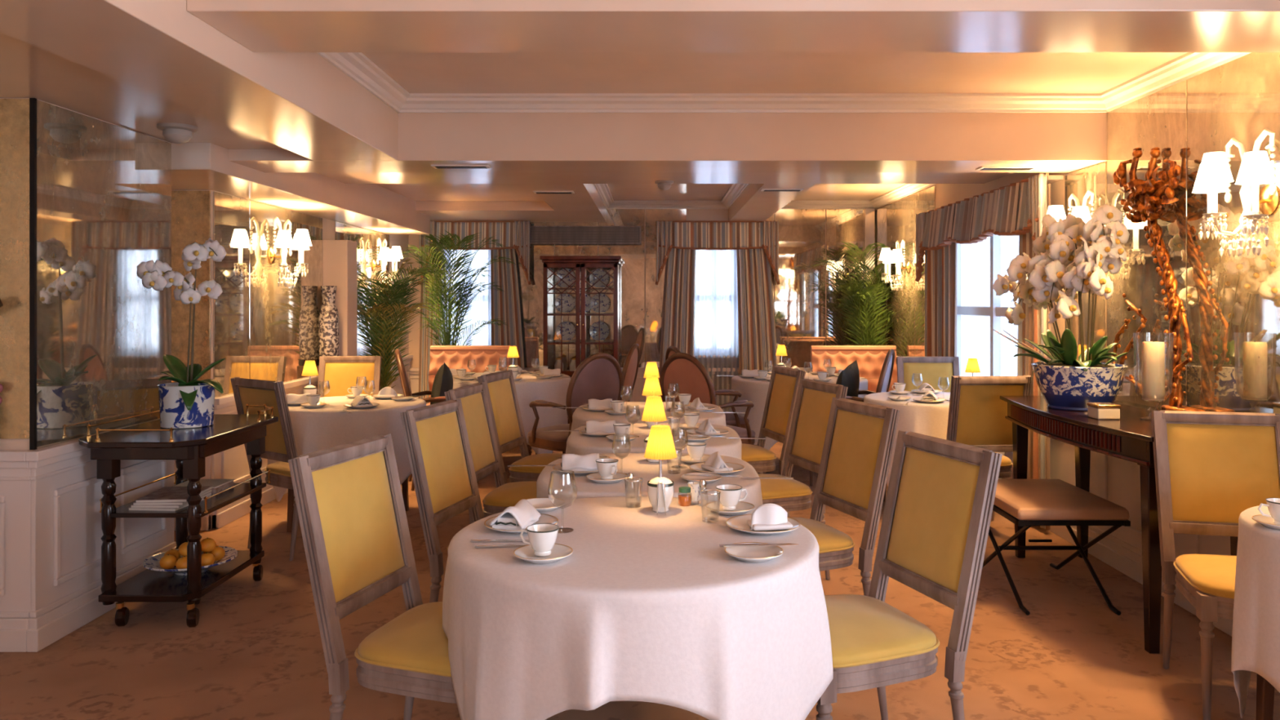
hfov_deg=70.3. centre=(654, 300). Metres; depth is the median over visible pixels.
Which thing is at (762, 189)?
air vent
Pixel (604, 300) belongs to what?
plate
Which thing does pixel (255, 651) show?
floor
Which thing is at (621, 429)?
cup
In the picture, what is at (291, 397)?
napkin
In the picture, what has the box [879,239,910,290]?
wall sconce
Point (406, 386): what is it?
armchair
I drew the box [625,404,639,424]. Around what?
bowl
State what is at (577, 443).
tablecloth
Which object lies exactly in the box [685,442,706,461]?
cup
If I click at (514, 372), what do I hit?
cup
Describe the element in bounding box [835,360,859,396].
cushion
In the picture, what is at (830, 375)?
saucer
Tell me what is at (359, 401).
napkin
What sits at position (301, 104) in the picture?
ceiling beam
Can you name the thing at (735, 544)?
knife
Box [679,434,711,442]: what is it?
bread plate
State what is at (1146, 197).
carving
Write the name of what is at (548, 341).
shelf
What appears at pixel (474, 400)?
dining chair
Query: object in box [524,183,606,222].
trim
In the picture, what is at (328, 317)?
vase
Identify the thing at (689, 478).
bread plate
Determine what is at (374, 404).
plate
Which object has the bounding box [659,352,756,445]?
armchair
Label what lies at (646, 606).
tablecloth
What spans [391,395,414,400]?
bread plate
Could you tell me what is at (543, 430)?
fork
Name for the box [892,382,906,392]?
cup
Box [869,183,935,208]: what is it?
trim
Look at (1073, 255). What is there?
potted orchid
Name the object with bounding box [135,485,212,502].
magazine
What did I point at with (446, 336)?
potted palm
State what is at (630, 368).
armchair
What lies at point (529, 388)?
tablecloth
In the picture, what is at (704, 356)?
window
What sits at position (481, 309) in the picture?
window
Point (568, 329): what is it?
plate
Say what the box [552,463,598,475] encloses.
plate
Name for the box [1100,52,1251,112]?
trim
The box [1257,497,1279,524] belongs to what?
cup
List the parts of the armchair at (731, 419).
frame, arm, seat frame, seat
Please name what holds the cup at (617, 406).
on the saucer at (608, 411)
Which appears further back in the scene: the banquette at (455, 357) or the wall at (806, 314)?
the wall at (806, 314)
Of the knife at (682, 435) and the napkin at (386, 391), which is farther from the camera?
the napkin at (386, 391)
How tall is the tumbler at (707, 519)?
0.086 m
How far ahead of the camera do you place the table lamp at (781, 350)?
7.95 m
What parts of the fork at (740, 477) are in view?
handle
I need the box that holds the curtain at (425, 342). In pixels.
[418,248,442,404]
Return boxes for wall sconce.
[267,217,311,287]
[371,237,403,286]
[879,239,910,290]
[1046,189,1094,222]
[1191,128,1279,257]
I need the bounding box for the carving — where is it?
[1112,146,1204,411]
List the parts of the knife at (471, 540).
handle, blade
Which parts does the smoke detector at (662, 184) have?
plate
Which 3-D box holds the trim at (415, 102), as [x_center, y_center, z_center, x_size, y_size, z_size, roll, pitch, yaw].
[0.534,-1.058,4.857,3.831,0.085,0.085,0,0,0]
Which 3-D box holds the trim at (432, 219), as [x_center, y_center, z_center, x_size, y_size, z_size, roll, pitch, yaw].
[-2.706,-0.990,9.680,0.820,0.240,0.740,0,0,0]
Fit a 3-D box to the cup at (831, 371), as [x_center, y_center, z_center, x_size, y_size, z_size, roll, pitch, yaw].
[1.528,0.606,7.853,0.094,0.067,0.083,0,0,20]
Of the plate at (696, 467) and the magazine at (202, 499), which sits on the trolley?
the magazine at (202, 499)
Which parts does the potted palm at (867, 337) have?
frond stem, frond stem, frond stem, frond stem, frond stem, frond stem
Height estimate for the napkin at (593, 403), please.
0.061 m
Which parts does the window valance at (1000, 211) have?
trim cord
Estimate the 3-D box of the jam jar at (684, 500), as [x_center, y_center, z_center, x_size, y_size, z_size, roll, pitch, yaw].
[0.098,0.620,2.882,0.044,0.056,0.043,0,0,0]
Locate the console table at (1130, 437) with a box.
[1000,395,1238,653]
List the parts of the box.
lid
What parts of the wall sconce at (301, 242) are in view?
plate, crystal chain, lamp shade, crystal stem, crystal chain, lamp shade, lamp shade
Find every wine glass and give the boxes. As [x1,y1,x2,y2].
[547,470,577,533]
[612,433,631,474]
[620,385,632,412]
[625,404,639,437]
[667,382,679,408]
[671,400,684,432]
[671,427,688,468]
[911,373,922,395]
[937,377,949,400]
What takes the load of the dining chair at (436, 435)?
on the floor
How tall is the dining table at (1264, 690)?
0.744 m
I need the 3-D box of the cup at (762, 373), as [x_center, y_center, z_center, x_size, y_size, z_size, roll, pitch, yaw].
[0.893,0.606,7.466,0.083,0.067,0.094,0,0,9]
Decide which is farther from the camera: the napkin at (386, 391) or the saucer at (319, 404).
the napkin at (386, 391)
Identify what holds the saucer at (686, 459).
on the tablecloth at (562, 486)
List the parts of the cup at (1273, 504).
handle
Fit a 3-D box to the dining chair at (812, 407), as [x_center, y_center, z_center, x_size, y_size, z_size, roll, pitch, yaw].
[0.610,0.913,4.693,0.622,0.974,0.485,0,0,-17]
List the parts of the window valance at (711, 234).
trim cord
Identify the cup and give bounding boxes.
[306,394,320,405]
[346,386,363,395]
[456,368,466,377]
[484,364,497,372]
[511,370,520,378]
[520,523,559,555]
[538,365,548,373]
[595,457,618,479]
[610,400,624,412]
[613,422,631,439]
[678,393,691,404]
[683,413,699,426]
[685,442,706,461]
[715,484,748,510]
[757,369,767,377]
[817,371,829,379]
[826,366,835,373]
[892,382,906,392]
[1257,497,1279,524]
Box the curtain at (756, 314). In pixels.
[736,227,777,374]
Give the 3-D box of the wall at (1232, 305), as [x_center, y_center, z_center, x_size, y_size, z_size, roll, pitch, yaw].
[2.525,0.150,3.225,0.250,2.500,13.650,0,0,0]
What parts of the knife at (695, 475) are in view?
handle, blade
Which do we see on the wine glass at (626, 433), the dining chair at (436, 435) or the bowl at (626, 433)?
the bowl at (626, 433)
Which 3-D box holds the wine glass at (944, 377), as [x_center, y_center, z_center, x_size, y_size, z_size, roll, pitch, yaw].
[1.887,0.573,5.921,0.072,0.150,0.072,0,0,-10]
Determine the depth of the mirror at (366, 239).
8.47 m
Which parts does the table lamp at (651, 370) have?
lamp shade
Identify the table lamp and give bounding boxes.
[302,360,318,394]
[506,346,519,370]
[641,395,666,462]
[642,376,662,428]
[643,361,659,398]
[644,424,676,512]
[775,344,787,367]
[964,358,980,376]
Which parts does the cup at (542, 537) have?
handle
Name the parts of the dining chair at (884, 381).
leg, arm, arm, frame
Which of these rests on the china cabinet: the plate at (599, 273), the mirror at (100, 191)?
the plate at (599, 273)
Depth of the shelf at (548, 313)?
9.55 m
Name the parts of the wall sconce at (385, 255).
plate, crystal chain, crystal stem, lamp shade, lamp shade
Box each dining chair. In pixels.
[230,377,298,560]
[288,433,546,719]
[317,355,381,397]
[400,399,484,602]
[444,382,536,524]
[477,369,564,483]
[741,365,805,475]
[758,377,848,579]
[791,397,899,595]
[816,430,1002,719]
[896,356,959,392]
[946,375,1032,479]
[1151,410,1279,719]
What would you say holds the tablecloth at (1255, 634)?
on the dining table at (1264, 690)
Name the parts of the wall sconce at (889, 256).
lamp shade, lamp shade, lamp shade, crystal stem, crystal chain, plate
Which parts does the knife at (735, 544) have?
handle, blade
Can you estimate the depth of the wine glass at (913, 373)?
6.22 m
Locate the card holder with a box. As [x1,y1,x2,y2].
[656,481,666,515]
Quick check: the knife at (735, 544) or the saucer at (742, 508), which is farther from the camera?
the saucer at (742, 508)
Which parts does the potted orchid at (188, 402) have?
flower, flower, flower, flower, flower stem, flower, flower, pot, flower, flower, flower, flower, flower, flower stem, flower, flower, flower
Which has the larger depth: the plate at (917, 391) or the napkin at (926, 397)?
the plate at (917, 391)
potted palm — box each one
[356,257,439,390]
[401,230,516,345]
[810,240,895,345]
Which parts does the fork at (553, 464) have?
handle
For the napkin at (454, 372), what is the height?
0.061 m
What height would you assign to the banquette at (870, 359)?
0.878 m
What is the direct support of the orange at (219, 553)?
in the fruit bowl at (152, 562)
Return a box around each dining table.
[286,477,408,532]
[1255,673,1275,719]
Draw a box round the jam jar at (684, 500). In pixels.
[677,486,691,506]
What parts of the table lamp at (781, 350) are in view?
lamp shade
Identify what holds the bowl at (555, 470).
on the wine glass at (562, 530)
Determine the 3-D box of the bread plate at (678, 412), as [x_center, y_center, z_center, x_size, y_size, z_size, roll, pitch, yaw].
[0.189,0.639,5.186,0.148,0.019,0.148,0,0,-24]
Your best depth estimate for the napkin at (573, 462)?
3.41 m
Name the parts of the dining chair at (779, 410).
seat, seat frame, rail, gimp trim, panel, leg, rail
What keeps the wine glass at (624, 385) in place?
on the tablecloth at (580, 415)
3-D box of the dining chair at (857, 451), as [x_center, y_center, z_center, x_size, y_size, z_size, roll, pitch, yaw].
[0.605,0.913,3.714,0.622,0.974,0.485,0,0,-19]
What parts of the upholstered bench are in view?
leg, leg, seat rail, leg, leg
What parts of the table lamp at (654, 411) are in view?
lamp shade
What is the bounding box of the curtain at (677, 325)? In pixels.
[658,227,695,382]
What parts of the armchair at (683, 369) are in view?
frame, arm, seat, seat frame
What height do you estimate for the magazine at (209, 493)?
0.012 m
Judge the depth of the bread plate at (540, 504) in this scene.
2.87 m
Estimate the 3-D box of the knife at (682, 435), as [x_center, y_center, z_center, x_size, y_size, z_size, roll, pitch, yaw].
[0.231,0.627,4.204,0.205,0.004,0.016,0,0,6]
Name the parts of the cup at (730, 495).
handle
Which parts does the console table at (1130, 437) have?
leg, bead moulding, leg, leg, leg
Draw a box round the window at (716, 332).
[693,249,739,412]
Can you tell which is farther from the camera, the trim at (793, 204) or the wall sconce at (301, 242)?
the trim at (793, 204)
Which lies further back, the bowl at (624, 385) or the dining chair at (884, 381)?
the dining chair at (884, 381)
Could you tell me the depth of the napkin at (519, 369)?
8.16 m
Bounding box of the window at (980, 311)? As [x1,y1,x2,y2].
[956,234,1018,376]
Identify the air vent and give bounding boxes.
[431,164,491,168]
[529,226,641,244]
[533,191,574,193]
[760,188,803,191]
[975,166,1038,170]
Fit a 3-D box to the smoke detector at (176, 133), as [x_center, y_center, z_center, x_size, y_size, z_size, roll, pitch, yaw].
[-2.230,-0.777,4.250,0.170,0.080,0.170,0,0,0]
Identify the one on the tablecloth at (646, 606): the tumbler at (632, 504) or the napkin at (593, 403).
the tumbler at (632, 504)
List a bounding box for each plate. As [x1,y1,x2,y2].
[287,402,308,405]
[343,402,379,408]
[371,393,404,399]
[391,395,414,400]
[457,377,475,380]
[484,513,558,533]
[526,370,540,373]
[526,497,564,511]
[535,376,553,378]
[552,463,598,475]
[555,268,575,288]
[555,293,574,313]
[555,321,575,341]
[573,293,591,313]
[578,428,615,436]
[582,405,613,411]
[589,268,608,288]
[589,321,608,341]
[590,293,609,313]
[674,409,699,414]
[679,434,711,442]
[680,405,715,410]
[680,471,721,484]
[685,427,728,435]
[688,462,744,475]
[724,542,783,562]
[725,514,800,535]
[737,374,759,377]
[888,395,911,400]
[911,389,942,394]
[912,397,946,403]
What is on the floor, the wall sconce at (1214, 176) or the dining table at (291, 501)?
the dining table at (291, 501)
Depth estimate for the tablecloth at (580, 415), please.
5.13 m
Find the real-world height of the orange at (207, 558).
0.068 m
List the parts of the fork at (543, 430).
handle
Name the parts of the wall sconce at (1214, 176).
lamp shade, lamp shade, crystal chain, crystal stem, lamp shade, plate, crystal chain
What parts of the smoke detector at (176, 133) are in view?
plate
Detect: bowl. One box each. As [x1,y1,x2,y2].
[142,546,237,575]
[547,470,577,508]
[612,433,631,458]
[620,385,632,401]
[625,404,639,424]
[671,400,684,419]
[671,427,688,451]
[1266,497,1279,524]
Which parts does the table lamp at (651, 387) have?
lamp shade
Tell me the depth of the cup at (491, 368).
8.06 m
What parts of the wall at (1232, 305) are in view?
mirror panel, mirror panel, mirror panel, panel moulding, baseboard, mirror panel, panel moulding, mirror panel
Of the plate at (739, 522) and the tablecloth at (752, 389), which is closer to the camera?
the plate at (739, 522)
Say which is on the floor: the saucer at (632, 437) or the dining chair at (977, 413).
the dining chair at (977, 413)
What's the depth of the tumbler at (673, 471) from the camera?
3.42 m
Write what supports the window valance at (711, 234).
attached to the wall at (806, 314)
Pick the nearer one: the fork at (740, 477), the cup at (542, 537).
the cup at (542, 537)
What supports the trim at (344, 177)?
attached to the wall at (85, 200)
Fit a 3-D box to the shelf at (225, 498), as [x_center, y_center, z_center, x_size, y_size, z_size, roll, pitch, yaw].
[-2.165,0.925,4.240,0.430,0.020,0.660,0,0,0]
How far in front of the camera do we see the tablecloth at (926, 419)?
5.70 m
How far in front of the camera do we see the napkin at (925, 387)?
6.31 m
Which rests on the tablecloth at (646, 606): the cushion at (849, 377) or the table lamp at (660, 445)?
the table lamp at (660, 445)
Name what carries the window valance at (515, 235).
attached to the wall at (806, 314)
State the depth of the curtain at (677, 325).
9.95 m
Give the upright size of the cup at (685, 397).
0.067 m
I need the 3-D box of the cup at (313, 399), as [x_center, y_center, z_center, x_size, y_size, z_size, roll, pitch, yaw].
[-2.071,0.606,5.521,0.083,0.067,0.094,0,0,-12]
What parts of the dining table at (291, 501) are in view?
leg, leg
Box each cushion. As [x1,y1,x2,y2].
[430,362,453,404]
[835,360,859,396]
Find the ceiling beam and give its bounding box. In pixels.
[0,0,397,160]
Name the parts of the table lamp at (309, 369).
lamp shade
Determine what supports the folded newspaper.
on the trolley
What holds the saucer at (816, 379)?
on the tablecloth at (752, 389)
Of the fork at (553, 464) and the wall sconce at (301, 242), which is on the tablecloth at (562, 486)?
the fork at (553, 464)
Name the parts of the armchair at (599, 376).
leg, seat frame, arm, seat, post, frame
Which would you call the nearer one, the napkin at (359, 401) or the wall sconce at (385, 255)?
the napkin at (359, 401)
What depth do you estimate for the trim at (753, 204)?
8.07 m
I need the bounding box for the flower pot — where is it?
[1031,361,1128,411]
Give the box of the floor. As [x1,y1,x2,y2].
[0,441,1279,719]
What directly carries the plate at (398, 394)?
on the tablecloth at (314, 429)
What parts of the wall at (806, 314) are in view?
panel moulding, mirror panel, mirror panel, mirror panel, panel moulding, mirror panel, mirror panel, mirror panel, mirror panel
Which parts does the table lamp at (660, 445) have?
lamp shade, stem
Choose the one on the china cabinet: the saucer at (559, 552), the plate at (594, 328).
the plate at (594, 328)
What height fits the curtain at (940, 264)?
2.070 m
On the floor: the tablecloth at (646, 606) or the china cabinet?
the china cabinet
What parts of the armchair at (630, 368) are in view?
frame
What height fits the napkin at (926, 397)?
0.061 m
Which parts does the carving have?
leafy crown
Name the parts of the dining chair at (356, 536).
leg, rail, panel, gimp trim, rail, seat, seat frame, leg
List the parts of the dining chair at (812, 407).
seat, seat frame, rail, gimp trim, panel, rail, leg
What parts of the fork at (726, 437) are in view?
handle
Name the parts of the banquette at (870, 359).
frame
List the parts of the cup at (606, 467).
handle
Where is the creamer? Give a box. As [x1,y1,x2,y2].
[686,481,705,501]
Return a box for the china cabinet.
[539,255,622,378]
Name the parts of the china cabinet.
door frame, cornice, door frame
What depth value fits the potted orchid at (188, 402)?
4.23 m
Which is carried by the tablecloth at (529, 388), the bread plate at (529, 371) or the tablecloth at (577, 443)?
the bread plate at (529, 371)
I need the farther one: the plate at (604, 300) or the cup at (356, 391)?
the plate at (604, 300)
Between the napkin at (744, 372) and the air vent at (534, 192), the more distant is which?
the napkin at (744, 372)
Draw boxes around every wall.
[0,97,413,652]
[408,208,863,402]
[875,52,1279,636]
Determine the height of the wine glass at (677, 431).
0.150 m
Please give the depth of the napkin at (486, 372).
7.34 m
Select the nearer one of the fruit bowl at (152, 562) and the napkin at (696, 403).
the fruit bowl at (152, 562)
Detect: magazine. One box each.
[128,494,210,511]
[131,491,212,507]
[133,488,211,505]
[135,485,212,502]
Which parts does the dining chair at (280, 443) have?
leg, rail, gimp trim, panel, rail, seat, seat frame, leg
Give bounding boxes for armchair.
[395,348,478,490]
[527,352,623,455]
[562,343,639,453]
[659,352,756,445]
[665,345,749,428]
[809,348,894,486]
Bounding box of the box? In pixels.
[1087,402,1120,419]
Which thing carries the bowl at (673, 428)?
on the wine glass at (673, 466)
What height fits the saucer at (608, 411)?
0.019 m
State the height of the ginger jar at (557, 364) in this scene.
0.195 m
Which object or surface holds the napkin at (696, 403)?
on the plate at (709, 407)
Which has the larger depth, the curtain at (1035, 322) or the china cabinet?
the china cabinet
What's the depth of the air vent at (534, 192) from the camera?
7.21 m
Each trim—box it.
[0,31,285,149]
[170,142,430,234]
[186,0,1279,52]
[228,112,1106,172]
[315,172,1014,183]
[316,52,409,112]
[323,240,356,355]
[374,183,543,200]
[397,93,1106,112]
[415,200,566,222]
[430,216,443,221]
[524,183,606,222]
[593,183,613,208]
[607,200,727,208]
[720,183,748,208]
[728,183,814,221]
[781,200,874,208]
[863,208,875,343]
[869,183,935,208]
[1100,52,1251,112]
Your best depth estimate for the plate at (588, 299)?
9.77 m
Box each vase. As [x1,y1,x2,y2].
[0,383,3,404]
[315,285,338,394]
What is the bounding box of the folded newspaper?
[173,479,234,494]
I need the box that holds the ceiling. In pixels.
[361,52,1187,200]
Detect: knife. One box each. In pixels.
[470,539,528,542]
[676,409,712,411]
[681,435,722,436]
[684,474,740,476]
[719,543,798,546]
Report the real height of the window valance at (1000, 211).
0.595 m
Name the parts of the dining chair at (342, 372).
panel, rail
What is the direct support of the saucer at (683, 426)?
on the tablecloth at (577, 443)
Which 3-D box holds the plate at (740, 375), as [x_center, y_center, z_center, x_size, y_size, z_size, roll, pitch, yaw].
[0.810,0.639,7.664,0.210,0.019,0.210,0,0,2]
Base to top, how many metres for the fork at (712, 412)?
0.005 m
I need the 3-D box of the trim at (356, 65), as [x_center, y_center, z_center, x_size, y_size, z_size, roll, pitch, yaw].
[-1.339,-1.058,4.015,0.085,0.085,1.770,0,0,0]
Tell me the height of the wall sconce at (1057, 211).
0.491 m
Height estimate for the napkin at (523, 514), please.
0.061 m
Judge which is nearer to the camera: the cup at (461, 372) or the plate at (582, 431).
the plate at (582, 431)
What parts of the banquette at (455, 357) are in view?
frame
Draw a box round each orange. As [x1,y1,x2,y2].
[159,554,177,568]
[164,549,181,559]
[175,555,186,568]
[177,542,188,556]
[200,537,216,552]
[201,552,215,566]
[208,546,225,560]
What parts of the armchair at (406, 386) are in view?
frame, leg, arm, arm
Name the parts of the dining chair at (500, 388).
rail, panel, leg, gimp trim, rail, seat frame, seat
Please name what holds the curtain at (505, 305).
hanging from the window valance at (515, 235)
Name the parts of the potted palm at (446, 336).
frond stem, frond stem, frond stem, frond stem, frond stem, frond stem, frond stem, frond stem, frond stem, frond stem, frond stem, frond stem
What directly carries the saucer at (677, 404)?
on the tablecloth at (580, 415)
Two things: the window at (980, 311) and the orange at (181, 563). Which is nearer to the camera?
the orange at (181, 563)
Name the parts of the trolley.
rail post, rail post, rail post, leg, caster stem, gallery rail, gallery rail, gallery rail, rail post, leg, caster stem, leg, rail post, gallery rail, rail post, leg, rail post, gallery rail, rail post, rail post, rail post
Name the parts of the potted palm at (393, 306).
frond stem, frond stem, frond stem, frond stem, frond stem, frond stem, frond stem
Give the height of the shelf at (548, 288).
0.015 m
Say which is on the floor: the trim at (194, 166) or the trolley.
the trolley
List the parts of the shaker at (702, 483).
glass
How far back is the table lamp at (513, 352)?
7.69 m
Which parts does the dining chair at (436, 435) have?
rail, leg, panel, gimp trim, rail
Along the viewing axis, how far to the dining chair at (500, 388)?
5.30 m
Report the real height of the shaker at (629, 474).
0.082 m
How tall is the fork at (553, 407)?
0.005 m
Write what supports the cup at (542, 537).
on the saucer at (559, 552)
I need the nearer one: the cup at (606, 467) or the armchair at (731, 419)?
the cup at (606, 467)
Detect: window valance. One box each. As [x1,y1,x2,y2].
[418,221,531,284]
[655,220,780,284]
[915,173,1063,281]
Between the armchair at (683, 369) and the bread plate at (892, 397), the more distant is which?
the armchair at (683, 369)
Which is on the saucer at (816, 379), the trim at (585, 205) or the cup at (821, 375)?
the cup at (821, 375)
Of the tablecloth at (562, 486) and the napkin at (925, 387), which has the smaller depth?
the tablecloth at (562, 486)
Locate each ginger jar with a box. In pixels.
[554,356,564,370]
[568,355,575,370]
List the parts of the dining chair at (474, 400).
rail, leg, gimp trim, panel, rail, seat frame, seat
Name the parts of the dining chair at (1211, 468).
leg, rail, seat frame, seat, leg, rail, gimp trim, panel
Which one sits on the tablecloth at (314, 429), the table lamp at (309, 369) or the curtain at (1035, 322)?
the table lamp at (309, 369)
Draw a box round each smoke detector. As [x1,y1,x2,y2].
[156,122,197,143]
[654,180,673,190]
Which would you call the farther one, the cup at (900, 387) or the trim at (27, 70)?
the cup at (900, 387)
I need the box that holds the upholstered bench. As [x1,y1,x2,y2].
[982,479,1130,615]
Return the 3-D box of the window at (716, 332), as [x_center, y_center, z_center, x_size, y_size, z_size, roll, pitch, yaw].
[0.676,0.270,10.005,0.592,2.140,0.036,0,0,0]
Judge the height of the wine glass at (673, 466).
0.150 m
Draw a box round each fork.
[474,543,528,547]
[507,464,555,466]
[542,430,579,431]
[552,407,582,408]
[711,412,745,413]
[725,437,766,439]
[740,477,793,479]
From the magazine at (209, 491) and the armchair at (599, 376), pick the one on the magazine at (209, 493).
the magazine at (209, 491)
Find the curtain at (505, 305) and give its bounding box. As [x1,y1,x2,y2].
[490,227,524,369]
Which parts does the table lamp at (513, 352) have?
lamp shade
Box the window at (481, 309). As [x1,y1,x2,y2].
[441,248,491,345]
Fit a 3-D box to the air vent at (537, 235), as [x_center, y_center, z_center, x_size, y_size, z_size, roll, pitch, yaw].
[-0.760,-0.720,9.988,1.240,0.200,0.100,0,0,0]
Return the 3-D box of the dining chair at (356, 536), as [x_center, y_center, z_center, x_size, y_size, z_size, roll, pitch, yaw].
[-0.637,0.913,2.617,0.622,0.974,0.485,0,0,15]
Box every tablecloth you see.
[266,395,426,502]
[442,496,833,719]
[453,372,570,453]
[536,453,762,507]
[565,422,742,459]
[570,401,726,432]
[731,373,867,449]
[863,391,1004,485]
[1231,505,1279,718]
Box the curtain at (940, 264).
[924,242,956,356]
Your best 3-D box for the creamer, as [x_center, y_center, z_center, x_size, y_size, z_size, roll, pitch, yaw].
[0.132,0.621,2.954,0.056,0.055,0.048,0,0,36]
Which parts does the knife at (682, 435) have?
handle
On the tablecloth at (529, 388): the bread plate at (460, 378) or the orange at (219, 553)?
the bread plate at (460, 378)
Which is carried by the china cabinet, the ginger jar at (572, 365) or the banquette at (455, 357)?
the ginger jar at (572, 365)
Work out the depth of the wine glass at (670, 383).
5.46 m
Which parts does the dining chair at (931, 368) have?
rail, gimp trim, panel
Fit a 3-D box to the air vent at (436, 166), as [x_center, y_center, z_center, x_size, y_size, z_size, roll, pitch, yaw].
[-1.080,-0.750,5.090,0.320,0.011,0.100,0,0,0]
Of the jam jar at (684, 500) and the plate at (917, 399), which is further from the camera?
the plate at (917, 399)
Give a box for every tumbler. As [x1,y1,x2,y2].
[623,476,643,507]
[665,395,675,411]
[666,448,681,474]
[667,417,679,435]
[700,489,720,523]
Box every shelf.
[97,550,264,601]
[110,482,266,517]
[547,288,613,289]
[547,313,613,315]
[547,340,613,343]
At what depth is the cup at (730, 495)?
2.77 m
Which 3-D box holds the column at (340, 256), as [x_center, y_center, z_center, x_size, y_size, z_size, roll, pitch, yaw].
[-2.621,0.450,7.575,0.210,1.900,0.250,0,0,0]
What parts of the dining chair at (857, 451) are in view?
seat, seat frame, rail, gimp trim, panel, rail, leg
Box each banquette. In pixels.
[426,345,511,405]
[810,345,897,391]
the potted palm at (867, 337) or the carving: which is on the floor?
the potted palm at (867, 337)
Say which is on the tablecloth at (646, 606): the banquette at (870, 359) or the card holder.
the card holder
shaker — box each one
[625,472,635,498]
[697,479,708,506]
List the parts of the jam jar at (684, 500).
lid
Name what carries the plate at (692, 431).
on the tablecloth at (577, 443)
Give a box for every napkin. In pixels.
[286,393,310,403]
[351,395,372,406]
[377,386,397,396]
[449,368,466,375]
[480,371,490,375]
[489,499,541,530]
[515,364,522,371]
[543,368,560,375]
[560,453,599,471]
[585,420,615,434]
[587,398,612,408]
[688,397,707,408]
[695,418,719,434]
[701,451,733,471]
[741,368,759,376]
[746,503,793,530]
[918,382,935,391]
[920,390,937,400]
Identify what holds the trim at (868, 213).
attached to the wall at (806, 314)
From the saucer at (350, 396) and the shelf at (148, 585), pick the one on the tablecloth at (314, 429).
the saucer at (350, 396)
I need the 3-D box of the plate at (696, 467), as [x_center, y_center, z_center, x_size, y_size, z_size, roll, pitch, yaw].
[0.239,0.639,3.443,0.210,0.019,0.210,0,0,6]
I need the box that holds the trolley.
[78,404,278,627]
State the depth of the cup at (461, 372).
7.54 m
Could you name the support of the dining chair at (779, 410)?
on the floor
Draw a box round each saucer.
[300,402,326,408]
[345,393,368,398]
[452,375,470,378]
[513,543,573,564]
[586,472,626,483]
[604,409,630,415]
[605,434,637,441]
[672,402,691,407]
[676,423,701,430]
[677,454,709,464]
[706,501,754,515]
[753,376,770,379]
[813,377,831,382]
[826,373,837,376]
[888,390,911,394]
[1252,514,1279,529]
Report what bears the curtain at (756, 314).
hanging from the window valance at (711, 234)
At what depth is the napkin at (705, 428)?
4.36 m
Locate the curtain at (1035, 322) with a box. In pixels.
[1017,183,1050,530]
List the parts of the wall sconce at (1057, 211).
lamp shade, lamp shade, crystal chain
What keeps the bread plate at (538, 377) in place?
on the tablecloth at (529, 388)
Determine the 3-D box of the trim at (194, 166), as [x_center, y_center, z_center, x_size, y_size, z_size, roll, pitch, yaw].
[-2.706,-0.894,7.005,0.820,0.431,4.610,0,0,0]
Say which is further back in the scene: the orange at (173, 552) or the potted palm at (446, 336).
the potted palm at (446, 336)
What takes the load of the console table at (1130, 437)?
on the floor
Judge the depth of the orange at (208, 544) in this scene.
4.23 m
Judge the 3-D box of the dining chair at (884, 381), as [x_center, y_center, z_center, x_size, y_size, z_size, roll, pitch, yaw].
[1.516,0.881,6.982,0.652,1.039,0.591,0,0,22]
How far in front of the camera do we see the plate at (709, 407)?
5.38 m
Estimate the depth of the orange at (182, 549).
4.15 m
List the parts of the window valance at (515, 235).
trim cord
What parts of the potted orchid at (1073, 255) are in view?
flower, flower, flower, flower, flower, flower, flower, flower, flower, flower stem, flower, flower stem, flower, flower, flower, flower, flower, flower, flower, flower, flower, flower, flower, flower, flower, flower, flower, flower, flower stem, flower, flower, flower, flower, flower stem, flower, flower, flower, flower, flower, flower, flower, flower stem, flower, flower, flower, flower stem, flower, flower stem, flower, flower, flower, flower, flower, flower, flower stem, flower, flower, flower, flower, flower stem, flower, flower, flower, flower, flower, flower, flower, flower, flower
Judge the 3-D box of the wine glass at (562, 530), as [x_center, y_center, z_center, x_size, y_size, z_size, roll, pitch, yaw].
[-0.258,0.566,2.562,0.084,0.165,0.084,0,0,0]
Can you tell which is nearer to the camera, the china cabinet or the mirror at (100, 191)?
the mirror at (100, 191)
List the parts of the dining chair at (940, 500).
leg, seat, leg, seat frame, rail, gimp trim, panel, rail, leg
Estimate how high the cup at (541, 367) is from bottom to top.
0.067 m
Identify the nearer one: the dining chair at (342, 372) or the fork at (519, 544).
the fork at (519, 544)
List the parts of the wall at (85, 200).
panel moulding, wall panel, baseboard, panel moulding, baseboard, panel moulding, baseboard, panel moulding, baseboard, panel moulding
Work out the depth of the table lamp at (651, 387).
4.61 m
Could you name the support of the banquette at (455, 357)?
on the floor
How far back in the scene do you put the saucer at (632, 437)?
4.18 m
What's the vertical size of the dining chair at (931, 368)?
0.974 m
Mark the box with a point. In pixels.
(1099, 411)
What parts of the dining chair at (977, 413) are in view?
panel, gimp trim, rail, rail, seat, seat frame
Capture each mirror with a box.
[29,97,171,449]
[171,190,322,398]
[334,221,389,355]
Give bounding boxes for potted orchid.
[136,237,226,428]
[992,204,1129,411]
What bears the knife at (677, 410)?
on the bread plate at (678, 412)

